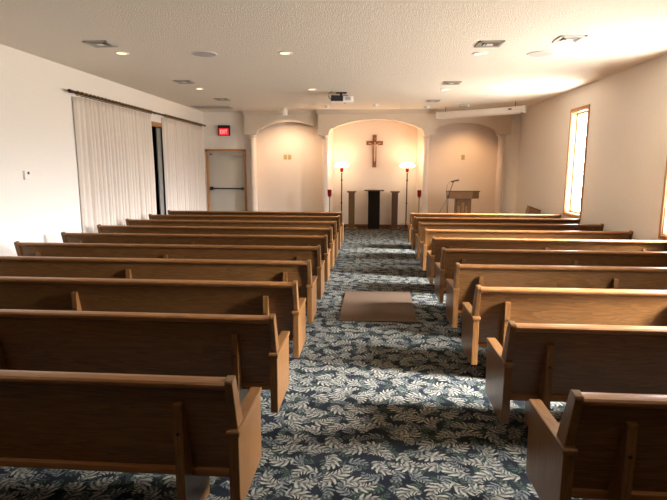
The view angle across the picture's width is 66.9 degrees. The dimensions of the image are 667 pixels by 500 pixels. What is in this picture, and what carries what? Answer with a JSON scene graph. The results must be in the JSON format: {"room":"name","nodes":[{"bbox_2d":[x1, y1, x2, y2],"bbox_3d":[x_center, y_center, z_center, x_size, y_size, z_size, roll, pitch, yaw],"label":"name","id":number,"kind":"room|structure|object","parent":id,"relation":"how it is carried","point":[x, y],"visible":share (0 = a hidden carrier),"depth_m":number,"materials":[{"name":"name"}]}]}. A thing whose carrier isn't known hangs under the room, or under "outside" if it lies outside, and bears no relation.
{"room":"house of worship","nodes":[
{"label":"house of worship","id":0,"kind":"room"},
{"bbox_2d":[0,44,205,255],"bbox_3d":[-4.202,-0.714,4.840,0.150,3.100,18.350,1,9,4],"label":"wall","id":1,"kind":"structure","parent":0,"point":[37,129],"depth_m":6.89,"materials":[{"name":"paint"}]},
{"bbox_2d":[23,171,30,179],"bbox_3d":[-3.984,-0.974,6.564,0.033,0.115,0.110,1,9,4],"label":"thermostat","id":2,"kind":"object","parent":1,"relation":"attached to","point":[26,174],"visible":1,"depth_m":6.54,"materials":[{"name":"white plastic"}]},
{"bbox_2d":[67,89,205,126],"bbox_3d":[-3.644,-2.794,10.348,0.123,0.076,6.150,1,9,4],"label":"curtain rod","id":3,"kind":"object","parent":1,"relation":"attached to","point":[68,90],"visible":1,"depth_m":9.04,"materials":[{"name":"brown metal"}]},
{"bbox_2d":[72,96,156,232],"bbox_3d":[-3.752,-1.196,9.021,0.114,2.640,2.617,1,9,4],"label":"curtain","id":4,"kind":"object","parent":3,"relation":"hanging from","point":[114,144],"visible":0.76,"depth_m":8.59,"materials":[{"name":"beige fabric"}]},
{"bbox_2d":[161,118,205,214],"bbox_3d":[-3.524,-1.702,12.162,0.108,2.640,2.477,1,9,4],"label":"curtain","id":5,"kind":"object","parent":3,"relation":"hanging from","point":[183,158],"visible":0.71,"depth_m":11.83,"materials":[{"name":"beige fabric"}]},
{"bbox_2d":[151,121,165,214],"bbox_3d":[-3.774,-1.381,10.642,0.162,2.570,4.650,1,9,4],"label":"window","id":6,"kind":"structure","parent":1,"relation":"in","point":[156,127],"depth_m":10.83,"materials":[{"name":"black glass"}]},
{"bbox_2d":[156,127,164,214],"bbox_3d":[-3.727,-1.387,10.927,0.025,2.450,0.220,1,9,4],"label":"blind","id":7,"kind":"object","parent":6,"relation":"attached to","point":[159,162],"depth_m":10.85,"materials":[{"name":"grey"}]},
{"bbox_2d":[203,112,250,210],"bbox_3d":[-2.820,-2.140,13.694,1.310,3.100,0.140,1,9,4],"label":"wall","id":8,"kind":"structure","parent":0,"point":[237,139],"depth_m":13.48,"materials":[{"name":"paint"}]},
{"bbox_2d":[218,125,229,135],"bbox_3d":[-2.910,-3.175,13.421,0.320,0.270,0.081,1,9,4],"label":"exit sign","id":9,"kind":"object","parent":8,"relation":"attached to","point":[223,130],"visible":1,"depth_m":13.39,"materials":[{"name":"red plastic"}]},
{"bbox_2d":[205,149,246,210],"bbox_3d":[-2.887,-1.661,13.765,1.100,2.130,0.162,1,9,4],"label":"door","id":10,"kind":"structure","parent":8,"relation":"in","point":[226,174],"depth_m":13.71,"materials":[{"name":"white wood"}]},
{"bbox_2d":[242,110,317,134],"bbox_3d":[-1.276,-3.318,13.177,2.230,0.600,0.300,1,9,4],"label":"wall","id":11,"kind":"structure","parent":0,"point":[254,120],"depth_m":13.11,"materials":[{"name":"paint"}]},
{"bbox_2d":[249,122,322,211],"bbox_3d":[-1.164,-2.129,13.656,2.120,3.100,0.400,1,9,4],"label":"wall","id":12,"kind":"structure","parent":0,"point":[294,184],"depth_m":13.73,"materials":[{"name":"paint"}]},
{"bbox_2d":[0,228,582,499],"bbox_3d":[-0.764,0.888,5.023,10.390,0.100,19.100,1,9,4],"label":"floor","id":13,"kind":"structure","parent":0,"point":[368,410],"depth_m":3.31,"materials":[{"name":"carpet"}]},
{"bbox_2d":[0,370,261,499],"bbox_3d":[-2.223,0.849,2.530,3.675,0.763,0.505,1,9,4],"label":"pew","id":14,"kind":"object","parent":13,"relation":"on","point":[194,429],"visible":1,"depth_m":2.25,"materials":[{"name":"brown wood"}]},
{"bbox_2d":[0,309,289,412],"bbox_3d":[-2.156,0.703,3.438,3.675,0.763,0.505,1,9,4],"label":"pew","id":15,"kind":"object","parent":13,"relation":"on","point":[250,348],"visible":0.89,"depth_m":3.18,"materials":[{"name":"brown wood"}]},
{"bbox_2d":[0,276,305,357],"bbox_3d":[-2.090,0.556,4.347,3.675,0.763,0.505,1,9,4],"label":"pew","id":16,"kind":"object","parent":13,"relation":"on","point":[282,299],"visible":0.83,"depth_m":4.08,"materials":[{"name":"brown wood"}]},
{"bbox_2d":[0,256,316,322],"bbox_3d":[-2.023,0.409,5.256,3.675,0.763,0.505,1,9,4],"label":"pew","id":17,"kind":"object","parent":13,"relation":"on","point":[13,266],"visible":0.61,"depth_m":4.99,"materials":[{"name":"brown wood"}]},
{"bbox_2d":[14,241,324,299],"bbox_3d":[-1.956,0.263,6.164,3.675,0.763,0.505,1,9,4],"label":"pew","id":18,"kind":"object","parent":13,"relation":"on","point":[103,250],"visible":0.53,"depth_m":5.90,"materials":[{"name":"brown wood"}]},
{"bbox_2d":[61,232,330,281],"bbox_3d":[-1.890,0.116,7.073,3.675,0.763,0.505,1,9,4],"label":"pew","id":19,"kind":"object","parent":13,"relation":"on","point":[116,238],"visible":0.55,"depth_m":6.80,"materials":[{"name":"brown wood"}]},
{"bbox_2d":[97,224,334,268],"bbox_3d":[-1.823,-0.030,7.981,3.675,0.763,0.505,1,9,4],"label":"pew","id":20,"kind":"object","parent":13,"relation":"on","point":[302,231],"visible":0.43,"depth_m":7.71,"materials":[{"name":"brown wood"}]},
{"bbox_2d":[125,218,338,257],"bbox_3d":[-1.756,-0.177,8.890,3.675,0.763,0.505,1,9,4],"label":"pew","id":21,"kind":"object","parent":13,"relation":"on","point":[132,222],"visible":0.34,"depth_m":8.62,"materials":[{"name":"brown wood"}]},
{"bbox_2d":[149,214,341,249],"bbox_3d":[-1.689,-0.324,9.798,3.675,0.763,0.505,1,9,4],"label":"pew","id":22,"kind":"object","parent":13,"relation":"on","point":[151,217],"visible":0.35,"depth_m":9.52,"materials":[{"name":"brown wood"}]},
{"bbox_2d":[249,136,257,210],"bbox_3d":[-2.124,-1.784,13.477,0.260,2.470,0.260,1,9,4],"label":"column","id":23,"kind":"structure","parent":13,"relation":"on","point":[253,165],"depth_m":13.38,"materials":[{"name":"paint"}]},
{"bbox_2d":[168,210,343,241],"bbox_3d":[-1.623,-0.470,10.707,3.675,0.763,0.505,1,9,4],"label":"pew","id":24,"kind":"object","parent":13,"relation":"on","point":[254,213],"visible":0.31,"depth_m":10.42,"materials":[{"name":"brown wood"}]},
{"bbox_2d":[322,135,329,211],"bbox_3d":[-0.209,-1.756,13.341,0.260,2.470,0.260,1,9,4],"label":"column","id":25,"kind":"structure","parent":13,"relation":"on","point":[325,177],"depth_m":13.24,"materials":[{"name":"paint"}]},
{"bbox_2d":[327,190,331,211],"bbox_3d":[-0.103,-1.014,13.077,0.220,1.090,0.220,1,9,4],"label":"stand","id":26,"kind":"object","parent":13,"relation":"on","point":[329,192],"visible":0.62,"depth_m":12.98,"materials":[{"name":"brown metal"}]},
{"bbox_2d":[334,162,348,229],"bbox_3d":[0.216,-1.428,13.464,0.390,1.785,0.390,1,9,4],"label":"floor lamp","id":27,"kind":"object","parent":13,"relation":"on","point":[341,165],"visible":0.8,"depth_m":13.30,"materials":[{"name":"brown metal"}]},
{"bbox_2d":[346,191,356,229],"bbox_3d":[0.486,-1.070,13.604,0.280,1.035,0.260,1,9,4],"label":"pedestal","id":28,"kind":"object","parent":13,"relation":"on","point":[351,199],"visible":1,"depth_m":13.53,"materials":[{"name":"brown wood"}]},
{"bbox_2d":[364,190,383,229],"bbox_3d":[1.092,-1.092,13.657,0.530,1.065,0.320,1,9,4],"label":"stand","id":29,"kind":"object","parent":13,"relation":"on","point":[373,195],"visible":1,"depth_m":13.55,"materials":[{"name":"brown wood"}]},
{"bbox_2d":[368,191,379,228],"bbox_3d":[1.092,-1.084,13.659,0.317,1.019,0.223,1,9,4],"label":"drape","id":30,"kind":"object","parent":29,"relation":"hanging from","point":[373,196],"depth_m":13.55,"materials":[{"name":"black fabric"}]},
{"bbox_2d":[338,291,417,322],"bbox_3d":[0.534,0.662,6.090,0.870,0.011,1.340,1,9,4],"label":"floor mat","id":31,"kind":"object","parent":13,"relation":"on","point":[365,306],"visible":1,"depth_m":5.96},
{"bbox_2d":[389,191,399,229],"bbox_3d":[1.644,-1.066,13.601,0.280,1.035,0.260,1,9,4],"label":"pedestal","id":32,"kind":"object","parent":13,"relation":"on","point":[394,207],"visible":1,"depth_m":13.53,"materials":[{"name":"brown wood"}]},
{"bbox_2d":[400,163,414,230],"bbox_3d":[1.932,-1.403,13.342,0.390,1.785,0.390,1,9,4],"label":"floor lamp","id":33,"kind":"object","parent":13,"relation":"on","point":[407,166],"visible":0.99,"depth_m":13.26,"materials":[{"name":"brown metal"}]},
{"bbox_2d":[417,190,421,212],"bbox_3d":[2.181,-0.981,12.915,0.220,1.090,0.220,1,9,4],"label":"stand","id":34,"kind":"object","parent":13,"relation":"on","point":[418,191],"visible":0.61,"depth_m":12.81,"materials":[{"name":"brown metal"}]},
{"bbox_2d":[421,135,430,212],"bbox_3d":[2.384,-1.719,13.156,0.260,2.470,0.260,1,9,4],"label":"column","id":35,"kind":"structure","parent":13,"relation":"on","point":[425,167],"depth_m":13.06,"materials":[{"name":"paint"}]},
{"bbox_2d":[439,181,453,212],"bbox_3d":[2.696,-0.942,11.867,0.532,1.337,0.468,1,9,4],"label":"microphone stand","id":36,"kind":"object","parent":13,"relation":"on","point":[453,181],"visible":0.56,"depth_m":11.88,"materials":[{"name":"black metal"}]},
{"bbox_2d":[446,191,479,212],"bbox_3d":[3.221,-0.933,12.602,0.800,1.101,0.450,1,9,4],"label":"lectern","id":37,"kind":"object","parent":13,"relation":"on","point":[462,204],"visible":0.59,"depth_m":12.46,"materials":[{"name":"brown wood"}]},
{"bbox_2d":[407,212,560,243],"bbox_3d":[3.030,-0.398,10.345,2.975,0.763,0.505,1,9,4],"label":"pew","id":38,"kind":"object","parent":13,"relation":"on","point":[443,215],"visible":0.29,"depth_m":10.09,"materials":[{"name":"brown wood"}]},
{"bbox_2d":[411,216,580,250],"bbox_3d":[2.963,-0.251,9.437,2.975,0.763,0.505,1,9,4],"label":"pew","id":39,"kind":"object","parent":13,"relation":"on","point":[414,230],"visible":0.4,"depth_m":9.18,"materials":[{"name":"brown wood"}]},
{"bbox_2d":[494,135,505,213],"bbox_3d":[4.269,-1.691,13.023,0.260,2.470,0.260,1,9,4],"label":"column","id":40,"kind":"structure","parent":13,"relation":"on","point":[501,138],"depth_m":12.92,"materials":[{"name":"paint"}]},
{"bbox_2d":[415,222,603,259],"bbox_3d":[2.896,-0.105,8.528,2.975,0.763,0.505,1,9,4],"label":"pew","id":41,"kind":"object","parent":13,"relation":"on","point":[419,237],"visible":0.38,"depth_m":8.27,"materials":[{"name":"brown wood"}]},
{"bbox_2d":[420,228,632,270],"bbox_3d":[2.830,0.042,7.620,2.975,0.763,0.505,1,9,4],"label":"pew","id":42,"kind":"object","parent":13,"relation":"on","point":[428,233],"visible":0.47,"depth_m":7.37,"materials":[{"name":"brown wood"}]},
{"bbox_2d":[525,205,540,213],"bbox_3d":[4.391,-0.559,11.163,0.279,0.829,0.300,2,9,10],"label":"wooden box","id":43,"kind":"object","parent":13,"relation":"on","point":[530,210],"visible":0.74,"depth_m":10.98,"materials":[{"name":"brown wood"}]},
{"bbox_2d":[426,236,666,284],"bbox_3d":[2.763,0.189,6.711,2.975,0.763,0.505,1,9,4],"label":"pew","id":44,"kind":"object","parent":13,"relation":"on","point":[433,255],"visible":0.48,"depth_m":6.47,"materials":[{"name":"brown wood"}]},
{"bbox_2d":[435,247,666,302],"bbox_3d":[2.696,0.335,5.803,2.975,0.763,0.505,1,9,4],"label":"pew","id":45,"kind":"object","parent":13,"relation":"on","point":[444,269],"visible":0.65,"depth_m":5.58,"materials":[{"name":"brown wood"}]},
{"bbox_2d":[446,262,666,327],"bbox_3d":[2.630,0.482,4.894,2.975,0.763,0.505,1,9,4],"label":"pew","id":46,"kind":"object","parent":13,"relation":"on","point":[461,289],"visible":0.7,"depth_m":4.70,"materials":[{"name":"brown wood"}]},
{"bbox_2d":[461,285,666,364],"bbox_3d":[2.563,0.628,3.986,2.975,0.763,0.505,1,9,4],"label":"pew","id":47,"kind":"object","parent":13,"relation":"on","point":[490,313],"visible":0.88,"depth_m":3.83,"materials":[{"name":"brown wood"}]},
{"bbox_2d":[485,321,666,425],"bbox_3d":[2.496,0.775,3.077,2.975,0.763,0.505,1,9,4],"label":"pew","id":48,"kind":"object","parent":13,"relation":"on","point":[544,362],"visible":0.96,"depth_m":2.96,"materials":[{"name":"brown wood"}]},
{"bbox_2d":[526,390,666,499],"bbox_3d":[2.429,0.922,2.168,2.975,0.763,0.505,1,9,4],"label":"pew","id":49,"kind":"object","parent":13,"relation":"on","point":[604,446],"visible":1,"depth_m":2.08,"materials":[{"name":"brown wood"}]},
{"bbox_2d":[0,0,666,111],"bbox_3d":[0.059,-2.269,4.454,8.760,0.120,19.100,1,9,4],"label":"ceiling","id":50,"kind":"structure","parent":0,"point":[390,54],"depth_m":6.09,"materials":[{"name":"white paint"}]},
{"bbox_2d":[82,40,117,47],"bbox_3d":[-2.791,-2.466,6.053,0.290,0.018,0.290,1,9,4],"label":"ceiling vent","id":51,"kind":"object","parent":50,"relation":"in","point":[95,43],"visible":1,"depth_m":6.04,"materials":[{"name":"silver metal"}]},
{"bbox_2d":[114,51,128,54],"bbox_3d":[-2.749,-2.551,6.554,0.188,0.010,0.188,1,9,4],"label":"recessed light","id":52,"kind":"object","parent":50,"relation":"in","point":[116,52],"visible":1,"depth_m":6.54,"materials":[{"name":"white glass"}]},
{"bbox_2d":[173,80,194,83],"bbox_3d":[-2.571,-2.895,8.710,0.290,0.018,0.290,1,9,4],"label":"ceiling vent","id":53,"kind":"object","parent":50,"relation":"in","point":[176,81],"visible":1,"depth_m":8.67,"materials":[{"name":"silver metal"}]},
{"bbox_2d":[191,51,216,56],"bbox_3d":[-1.679,-2.548,6.567,0.330,0.015,0.330,1,9,4],"label":"ceiling speaker","id":54,"kind":"object","parent":50,"relation":"attached to","point":[196,53],"visible":1,"depth_m":6.52,"materials":[{"name":"white plastic"}]},
{"bbox_2d":[191,106,232,108],"bbox_3d":[-2.955,-3.478,12.300,0.920,0.014,0.480,1,9,4],"label":"ceiling vent","id":55,"kind":"object","parent":50,"relation":"in","point":[196,107],"visible":1,"depth_m":12.32,"materials":[{"name":"silver metal"}]},
{"bbox_2d":[214,98,230,100],"bbox_3d":[-2.404,-3.251,10.915,0.290,0.018,0.290,1,9,4],"label":"ceiling vent","id":56,"kind":"object","parent":50,"relation":"in","point":[217,99],"visible":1,"depth_m":10.86,"materials":[{"name":"silver metal"}]},
{"bbox_2d":[282,108,286,114],"bbox_3d":[-1.208,-3.424,12.485,0.140,0.170,0.140,1,9,4],"label":"spotlight","id":57,"kind":"object","parent":50,"relation":"attached to","point":[284,110],"visible":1,"depth_m":12.43,"materials":[{"name":"white"}]},
{"bbox_2d":[278,51,291,54],"bbox_3d":[-0.624,-2.540,6.522,0.188,0.010,0.188,1,9,4],"label":"recessed light","id":58,"kind":"object","parent":50,"relation":"in","point":[281,52],"visible":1,"depth_m":6.51,"materials":[{"name":"white glass"}]},
{"bbox_2d":[328,92,352,102],"bbox_3d":[0.133,-2.998,9.969,0.491,0.207,0.407,0,9,-4],"label":"projector","id":59,"kind":"object","parent":50,"relation":"hanging from","point":[340,98],"visible":1,"depth_m":9.80,"materials":[{"name":"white plastic"}]},
{"bbox_2d":[442,81,461,84],"bbox_3d":[2.046,-2.884,8.728,0.290,0.018,0.290,1,9,4],"label":"ceiling vent","id":60,"kind":"object","parent":50,"relation":"in","point":[445,82],"visible":1,"depth_m":8.64,"materials":[{"name":"silver metal"}]},
{"bbox_2d":[472,52,486,55],"bbox_3d":[1.888,-2.532,6.521,0.188,0.010,0.188,1,9,4],"label":"recessed light","id":61,"kind":"object","parent":50,"relation":"in","point":[475,53],"visible":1,"depth_m":6.50,"materials":[{"name":"white glass"}]},
{"bbox_2d":[436,101,526,118],"bbox_3d":[3.365,-3.231,11.693,2.172,0.271,0.132,8,12,41],"label":"projection screen","id":62,"kind":"object","parent":50,"relation":"hanging from","point":[516,109],"visible":1,"depth_m":11.58,"materials":[{"name":"white"}]},
{"bbox_2d":[475,40,504,47],"bbox_3d":[1.856,-2.444,6.000,0.290,0.018,0.290,1,9,4],"label":"ceiling vent","id":63,"kind":"object","parent":50,"relation":"in","point":[495,43],"visible":1,"depth_m":5.98,"materials":[{"name":"silver metal"}]},
{"bbox_2d":[527,51,554,56],"bbox_3d":[2.670,-2.525,6.506,0.330,0.015,0.330,1,9,4],"label":"ceiling speaker","id":64,"kind":"object","parent":50,"relation":"attached to","point":[537,53],"visible":1,"depth_m":6.47,"materials":[{"name":"white plastic"}]},
{"bbox_2d":[552,35,587,42],"bbox_3d":[2.690,-2.403,5.762,0.290,0.018,0.290,1,9,4],"label":"ceiling vent","id":65,"kind":"object","parent":50,"relation":"in","point":[565,38],"visible":1,"depth_m":5.74,"materials":[{"name":"white metal"}]},
{"bbox_2d":[329,120,422,224],"bbox_3d":[1.113,-2.114,13.602,2.770,3.100,0.620,1,9,4],"label":"wall niche","id":66,"kind":"object","parent":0,"point":[402,143],"visible":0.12,"depth_m":13.76,"materials":[{"name":"paint"}]},
{"bbox_2d":[366,135,382,166],"bbox_3d":[1.110,-2.671,13.653,0.450,0.865,0.103,1,9,4],"label":"crucifix","id":67,"kind":"object","parent":66,"relation":"attached to","point":[374,142],"visible":1,"depth_m":13.63,"materials":[{"name":"brown wood"}]},
{"bbox_2d":[344,224,407,227],"bbox_3d":[1.117,-0.662,14.020,2.260,0.100,0.018,1,9,4],"label":"baseboard","id":68,"kind":"structure","parent":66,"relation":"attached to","point":[345,225],"depth_m":14.00,"materials":[{"name":"brown wood"}]},
{"bbox_2d":[315,109,437,135],"bbox_3d":[1.082,-3.257,12.933,3.070,0.630,0.460,1,9,4],"label":"wall","id":69,"kind":"structure","parent":0,"point":[328,119],"depth_m":12.76,"materials":[{"name":"paint"}]},
{"bbox_2d":[427,123,497,213],"bbox_3d":[3.414,-2.074,13.399,2.150,3.100,0.260,1,9,4],"label":"wall","id":70,"kind":"structure","parent":0,"point":[478,143],"depth_m":13.38,"materials":[{"name":"paint"}]},
{"bbox_2d":[434,109,511,134],"bbox_3d":[3.447,-3.250,12.842,2.220,0.600,0.300,1,9,4],"label":"wall","id":71,"kind":"structure","parent":0,"point":[502,124],"depth_m":12.76,"materials":[{"name":"paint"}]},
{"bbox_2d":[501,113,520,213],"bbox_3d":[4.567,-2.025,13.119,0.390,3.100,0.140,1,9,4],"label":"wall","id":72,"kind":"structure","parent":0,"point":[511,145],"depth_m":13.03,"materials":[{"name":"paint"}]},
{"bbox_2d":[515,54,666,239],"bbox_3d":[4.185,-0.580,4.169,0.160,3.100,18.200,1,9,4],"label":"wall","id":73,"kind":"structure","parent":0,"point":[626,154],"depth_m":8.01,"materials":[{"name":"paint"}]},
{"bbox_2d":[563,104,589,218],"bbox_3d":[4.553,-1.606,9.334,0.168,2.010,0.840,1,9,4],"label":"window","id":74,"kind":"structure","parent":73,"relation":"in","point":[575,114],"depth_m":9.62,"materials":[{"name":"brown wood"}]},
{"bbox_2d":[658,158,666,239],"bbox_3d":[4.312,-1.075,6.045,0.168,2.010,0.840,1,9,4],"label":"window","id":75,"kind":"structure","parent":73,"relation":"in","point":[662,235],"depth_m":6.51,"materials":[{"name":"brown wood"}]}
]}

